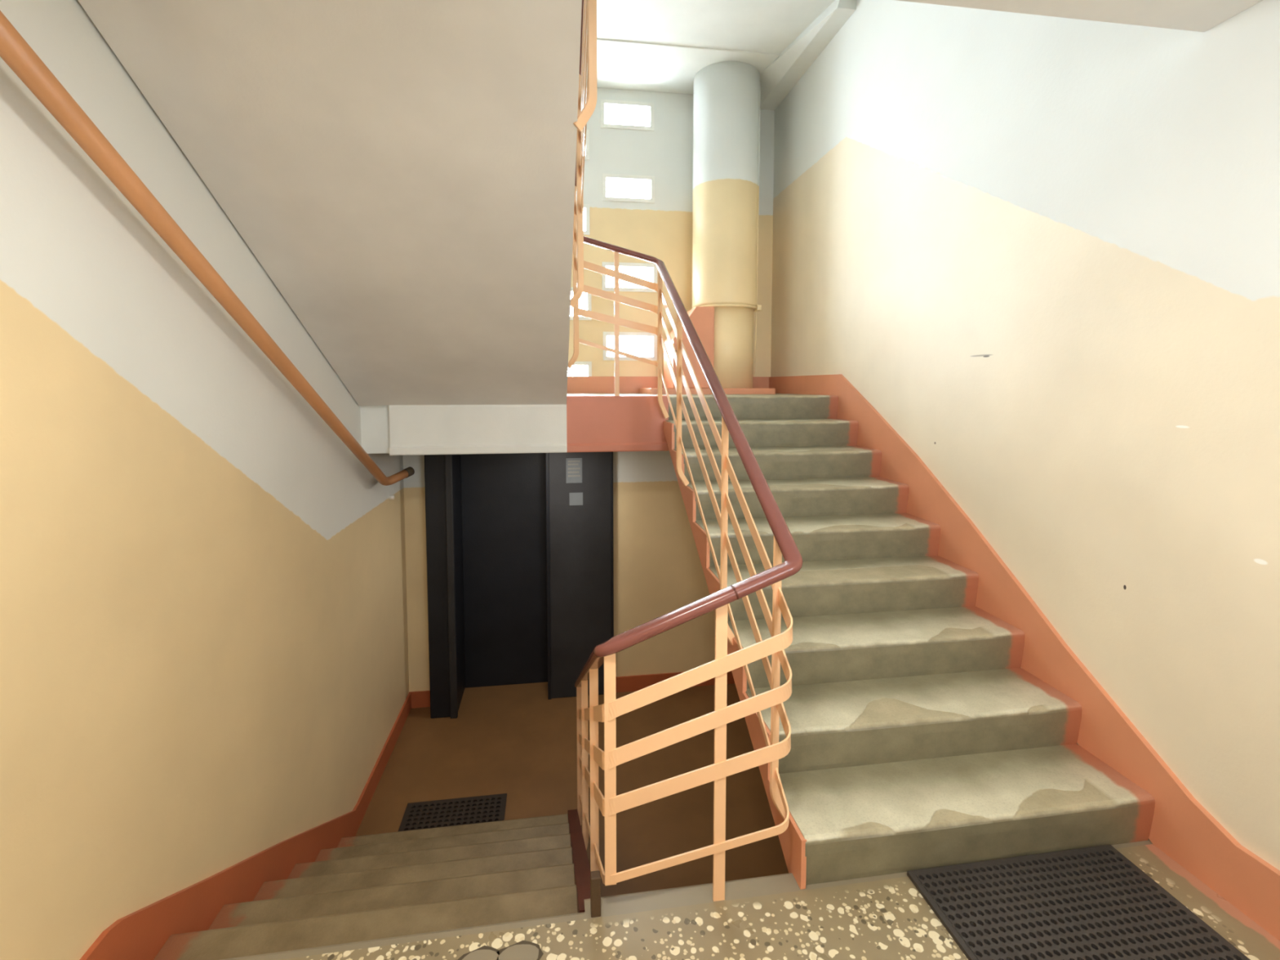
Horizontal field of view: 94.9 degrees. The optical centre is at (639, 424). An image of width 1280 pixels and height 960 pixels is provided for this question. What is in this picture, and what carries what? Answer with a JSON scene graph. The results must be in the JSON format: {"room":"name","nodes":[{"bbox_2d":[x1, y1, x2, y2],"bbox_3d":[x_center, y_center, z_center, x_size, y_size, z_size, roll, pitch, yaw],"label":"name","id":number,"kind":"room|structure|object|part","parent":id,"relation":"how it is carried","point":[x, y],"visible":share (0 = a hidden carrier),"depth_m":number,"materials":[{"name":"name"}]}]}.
{"room":"apartment building stairwell","nodes":[
{"label":"apartment building stairwell","id":0,"kind":"room"},
{"bbox_2d":[0,0,408,959],"bbox_3d":[-1.583,-0.072,1.995,0.200,5.491,6.090,-1,4,-8],"label":"wall","id":1,"kind":"structure","parent":0,"point":[204,668],"depth_m":1.72,"materials":[{"name":"paint"}]},
{"bbox_2d":[0,10,414,485],"bbox_3d":[-1.398,-0.439,2.078,0.154,1.899,3.872,0,4,-7],"label":"handrail","id":2,"kind":"object","parent":1,"relation":"attached to","point":[17,54],"visible":1,"depth_m":1.57,"materials":[{"name":"brown paint"}]},
{"bbox_2d":[80,691,411,959],"bbox_3d":[-1.451,1.888,1.932,0.026,1.189,5.670,-1,4,-8],"label":"baseboard","id":3,"kind":"structure","parent":1,"relation":"attached to","point":[141,934],"depth_m":2.05,"materials":[{"name":"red paint"}]},
{"bbox_2d":[360,404,390,453],"bbox_3d":[-1.635,0.001,3.714,0.200,0.345,0.150,-1,4,-8],"label":"trim","id":4,"kind":"structure","parent":1,"relation":"attached to","point":[375,419],"depth_m":3.64,"materials":[{"name":"white paint"}]},
{"bbox_2d":[388,494,394,499],"bbox_3d":[-1.797,0.524,4.247,0.035,0.032,0.030,-1,4,-8],"label":"plug","id":5,"kind":"object","parent":1,"relation":"attached to","point":[391,497],"visible":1,"depth_m":4.24,"materials":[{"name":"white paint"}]},
{"bbox_2d":[403,449,715,692],"bbox_3d":[-0.335,1.277,4.990,3.120,2.401,0.120,-1,4,-8],"label":"wall","id":6,"kind":"structure","parent":0,"point":[658,570],"depth_m":4.97,"materials":[{"name":"paint"}]},
{"bbox_2d":[424,451,613,718],"bbox_3d":[-0.954,1.190,4.867,1.460,2.191,0.510,-1,4,-8],"label":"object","id":7,"kind":"structure","parent":6,"relation":"in","point":[520,577],"depth_m":4.91,"materials":[{"name":"black paint"}]},
{"bbox_2d":[565,457,582,483],"bbox_3d":[-0.538,0.374,4.799,0.130,0.205,0.006,-1,4,-8],"label":"notice","id":8,"kind":"object","parent":7,"relation":"attached to","point":[573,465],"visible":1,"depth_m":4.80,"materials":[{"name":"grey paper"}]},
{"bbox_2d":[568,492,582,505],"bbox_3d":[-0.523,0.609,4.818,0.110,0.105,0.005,-1,4,-8],"label":"notice","id":9,"kind":"object","parent":7,"relation":"attached to","point":[575,499],"visible":1,"depth_m":4.82,"materials":[{"name":"grey paper"}]},
{"bbox_2d":[410,671,734,708],"bbox_3d":[-0.326,2.214,4.991,3.120,0.131,0.025,-1,4,-8],"label":"baseboard","id":10,"kind":"structure","parent":6,"relation":"attached to","point":[421,699],"depth_m":5.02,"materials":[{"name":"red paint"}]},
{"bbox_2d":[355,681,788,897],"bbox_3d":[-0.090,2.460,3.414,3.120,0.150,3.820,-1,4,-8],"label":"floor","id":11,"kind":"structure","parent":0,"point":[517,742],"depth_m":3.92,"materials":[{"name":"brown paint"}]},
{"bbox_2d":[153,808,591,959],"bbox_3d":[-0.868,1.893,2.442,1.273,1.111,1.706,-1,4,-8],"label":"flight","id":12,"kind":"object","parent":11,"relation":"on","point":[387,885],"visible":0.92,"depth_m":2.11,"materials":[{"name":"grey concrete"}]},
{"bbox_2d":[568,0,802,917],"bbox_3d":[0.011,0.009,2.697,0.663,4.737,2.251,-1,4,-8],"label":"stair railing","id":13,"kind":"object","parent":12,"relation":"attached to","point":[784,544],"visible":0.94,"depth_m":1.81,"materials":[{"name":"orange metal"}]},
{"bbox_3d":[-0.387,-0.832,3.332,0.077,1.026,0.029,-1,4,-8],"label":"post","id":14,"kind":"part","parent":13,"relation":"part of","materials":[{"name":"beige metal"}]},
{"bbox_3d":[-0.305,-1.093,2.760,0.077,1.073,0.029,-1,4,-8],"label":"post","id":15,"kind":"part","parent":13,"relation":"part of","materials":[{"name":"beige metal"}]},
{"bbox_3d":[-0.354,1.903,3.337,0.054,0.872,0.008,-1,4,-8],"label":"post","id":16,"kind":"part","parent":13,"relation":"part of","materials":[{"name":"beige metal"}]},
{"bbox_3d":[-0.266,1.599,2.722,0.054,0.872,0.008,-1,4,-8],"label":"post","id":17,"kind":"part","parent":13,"relation":"part of","materials":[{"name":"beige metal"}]},
{"bbox_3d":[-0.176,-1.512,1.859,0.078,1.128,0.029,-1,4,-8],"label":"post","id":18,"kind":"part","parent":13,"relation":"part of","materials":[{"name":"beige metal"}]},
{"bbox_3d":[-0.172,1.274,2.066,0.054,0.872,0.008,-1,4,-8],"label":"post","id":19,"kind":"part","parent":13,"relation":"part of","materials":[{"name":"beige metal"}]},
{"bbox_3d":[-0.083,0.961,1.639,0.032,0.675,0.008,-1,4,-8],"label":"post","id":20,"kind":"part","parent":13,"relation":"part of","materials":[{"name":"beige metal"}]},
{"bbox_3d":[-0.148,-0.642,3.751,0.030,0.917,0.008,-1,4,-8],"label":"post","id":21,"kind":"part","parent":13,"relation":"part of","materials":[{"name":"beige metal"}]},
{"bbox_3d":[0.149,-0.512,3.727,0.077,0.949,0.024,-1,4,-8],"label":"post","id":22,"kind":"part","parent":13,"relation":"part of","materials":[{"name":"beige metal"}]},
{"bbox_3d":[0.234,-0.134,3.177,0.076,0.943,0.025,-1,4,-8],"label":"post","id":23,"kind":"part","parent":13,"relation":"part of","materials":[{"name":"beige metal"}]},
{"bbox_3d":[0.230,0.943,1.684,0.034,0.885,0.008,-1,4,-8],"label":"post","id":24,"kind":"part","parent":13,"relation":"part of","materials":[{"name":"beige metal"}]},
{"bbox_3d":[0.360,0.428,2.362,0.076,0.939,0.025,-1,4,-8],"label":"post","id":25,"kind":"part","parent":13,"relation":"part of","materials":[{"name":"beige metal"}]},
{"bbox_3d":[0.443,0.789,1.826,0.076,0.920,0.025,-1,4,-8],"label":"post","id":26,"kind":"part","parent":13,"relation":"part of","materials":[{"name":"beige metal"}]},
{"bbox_2d":[397,793,506,831],"bbox_3d":[-1.125,2.369,3.553,0.605,0.012,0.310,-1,4,-8],"label":"rubber mat","id":27,"kind":"object","parent":11,"relation":"on","point":[486,808],"visible":0.71,"depth_m":3.58,"materials":[{"name":"black rubber"}]},
{"bbox_2d":[568,87,774,377],"bbox_3d":[-0.376,-1.461,5.085,3.120,3.130,0.160,-1,4,-8],"label":"wall","id":28,"kind":"structure","parent":0,"point":[662,229],"depth_m":5.05,"materials":[{"name":"paint"}]},
{"bbox_2d":[569,287,591,319],"bbox_3d":[-0.654,-1.032,5.031,0.469,0.274,0.102,-1,4,-8],"label":"window","id":29,"kind":"structure","parent":28,"relation":"in","point":[588,295],"depth_m":5.01,"materials":[{"name":"white paint"}]},
{"bbox_2d":[572,361,591,376],"bbox_3d":[-0.654,-0.408,5.073,0.469,0.274,0.102,-1,4,-8],"label":"window","id":30,"kind":"structure","parent":28,"relation":"in","point":[588,364],"depth_m":5.05,"materials":[{"name":"white paint"}]},
{"bbox_2d":[583,128,589,159],"bbox_3d":[-0.659,-2.349,4.942,0.459,0.244,0.102,-1,4,-8],"label":"window","id":31,"kind":"structure","parent":28,"relation":"in","point":[587,142],"depth_m":4.92,"materials":[{"name":"white paint"}]},
{"bbox_2d":[583,204,590,235],"bbox_3d":[-0.659,-1.735,4.983,0.459,0.254,0.102,-1,4,-8],"label":"window","id":32,"kind":"structure","parent":28,"relation":"in","point":[586,206],"depth_m":4.97,"materials":[{"name":"white paint"}]},
{"bbox_2d":[600,98,653,131],"bbox_3d":[-0.113,-2.616,5.006,0.454,0.229,0.102,-1,4,-8],"label":"window","id":33,"kind":"structure","parent":28,"relation":"in","point":[648,107],"depth_m":4.97,"materials":[{"name":"white paint"}]},
{"bbox_2d":[602,173,654,203],"bbox_3d":[-0.103,-2.015,5.047,0.448,0.224,0.102,-1,4,-8],"label":"window","id":34,"kind":"structure","parent":28,"relation":"in","point":[650,180],"depth_m":5.01,"materials":[{"name":"white paint"}]},
{"bbox_2d":[601,262,657,292],"bbox_3d":[-0.094,-1.272,5.098,0.477,0.244,0.102,-1,4,-8],"label":"window","id":35,"kind":"structure","parent":28,"relation":"in","point":[653,267],"depth_m":5.06,"materials":[{"name":"white paint"}]},
{"bbox_2d":[603,331,657,360],"bbox_3d":[-0.091,-0.683,5.138,0.471,0.244,0.102,-1,4,-8],"label":"window","id":36,"kind":"structure","parent":28,"relation":"in","point":[654,337],"depth_m":5.09,"materials":[{"name":"white paint"}]},
{"bbox_2d":[567,376,768,393],"bbox_3d":[-0.364,-0.339,5.079,3.120,0.156,0.024,-1,4,-8],"label":"baseboard","id":37,"kind":"structure","parent":28,"relation":"attached to","point":[575,384],"depth_m":5.09,"materials":[{"name":"orange paint"}]},
{"bbox_2d":[586,38,780,94],"bbox_3d":[-0.314,-2.810,4.574,3.120,0.030,0.690,-1,4,-8],"label":"ceiling","id":38,"kind":"structure","parent":28,"relation":"attached to","point":[620,64],"depth_m":4.54,"materials":[{"name":"white paint"}]},
{"bbox_2d":[566,393,812,395],"bbox_3d":[-0.274,-0.062,4.490,3.120,0.337,1.230,-1,4,-8],"label":"floor","id":39,"kind":"structure","parent":0,"point":[568,394],"depth_m":4.41,"materials":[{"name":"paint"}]},
{"bbox_2d":[77,0,582,405],"bbox_3d":[-0.929,-0.713,2.551,1.250,1.322,2.320,-1,4,-8],"label":"flight","id":40,"kind":"object","parent":39,"relation":"on","point":[402,173],"visible":1,"depth_m":1.96,"materials":[{"name":"white paint"}]},
{"bbox_2d":[389,404,567,455],"bbox_3d":[-1.012,0.023,3.757,1.075,0.306,0.210,-1,4,-8],"label":"beam","id":41,"kind":"structure","parent":39,"relation":"attached to","point":[414,429],"depth_m":3.67,"materials":[{"name":"white paint"}]},
{"bbox_2d":[566,395,668,452],"bbox_3d":[-0.153,-0.012,3.883,0.660,0.358,0.210,-1,4,-8],"label":"landing edge","id":42,"kind":"structure","parent":39,"relation":"attached to","point":[630,423],"depth_m":3.79,"materials":[{"name":"orange paint"}]},
{"bbox_2d":[639,61,775,394],"bbox_3d":[0.537,-1.538,4.821,1.010,2.582,0.600,-1,4,-8],"label":"chute","id":43,"kind":"structure","parent":39,"relation":"on","point":[727,94],"depth_m":4.64,"materials":[{"name":"paint"}]},
{"bbox_2d":[596,0,835,53],"bbox_3d":[0.070,-2.726,1.982,3.120,0.192,5.930,-1,4,-8],"label":"ceiling","id":44,"kind":"structure","parent":0,"point":[765,26],"depth_m":4.03,"materials":[{"name":"white paint"}]},
{"bbox_2d":[220,839,1279,959],"bbox_3d":[0.324,1.561,0.554,3.120,0.203,2.472,-1,4,-8],"label":"floor","id":45,"kind":"structure","parent":0,"point":[886,917],"depth_m":1.62,"materials":[{"name":"stone"}]},
{"bbox_2d":[663,395,1155,889],"bbox_3d":[0.893,0.611,3.028,1.212,1.489,2.515,-1,4,-8],"label":"flight","id":46,"kind":"object","parent":45,"relation":"on","point":[921,739],"visible":0.87,"depth_m":2.26,"materials":[{"name":"green paint"}]},
{"bbox_2d":[906,844,1249,959],"bbox_3d":[1.233,1.396,1.424,0.713,0.014,0.865,-1,4,-8],"label":"rubber mat","id":47,"kind":"object","parent":45,"relation":"on","point":[1093,903],"visible":1,"depth_m":1.66,"materials":[{"name":"black rubber"}]},
{"bbox_2d":[770,0,1279,870],"bbox_3d":[1.701,-0.104,2.480,0.200,5.491,6.090,-1,4,-8],"label":"wall","id":48,"kind":"structure","parent":0,"point":[1044,251],"depth_m":2.16,"materials":[{"name":"paint"}]},
{"bbox_2d":[760,0,856,110],"bbox_3d":[1.143,-2.758,4.434,0.300,0.105,1.400,-1,4,-8],"label":"beam","id":49,"kind":"structure","parent":48,"relation":"attached to","point":[780,77],"depth_m":4.32,"materials":[{"name":"white paint"}]},
{"bbox_2d":[768,374,1279,941],"bbox_3d":[1.609,0.549,2.429,0.030,1.572,5.930,-1,4,-8],"label":"baseboard","id":50,"kind":"structure","parent":48,"relation":"attached to","point":[1182,828],"depth_m":2.20,"materials":[{"name":"orange paint"}]},
{"bbox_2d":[896,0,1262,31],"bbox_3d":[0.328,-1.234,0.338,3.120,0.304,2.412,-1,4,-8],"label":"ceiling","id":51,"kind":"structure","parent":0,"point":[1197,15],"depth_m":1.65,"materials":[{"name":"white paint"}]}
]}

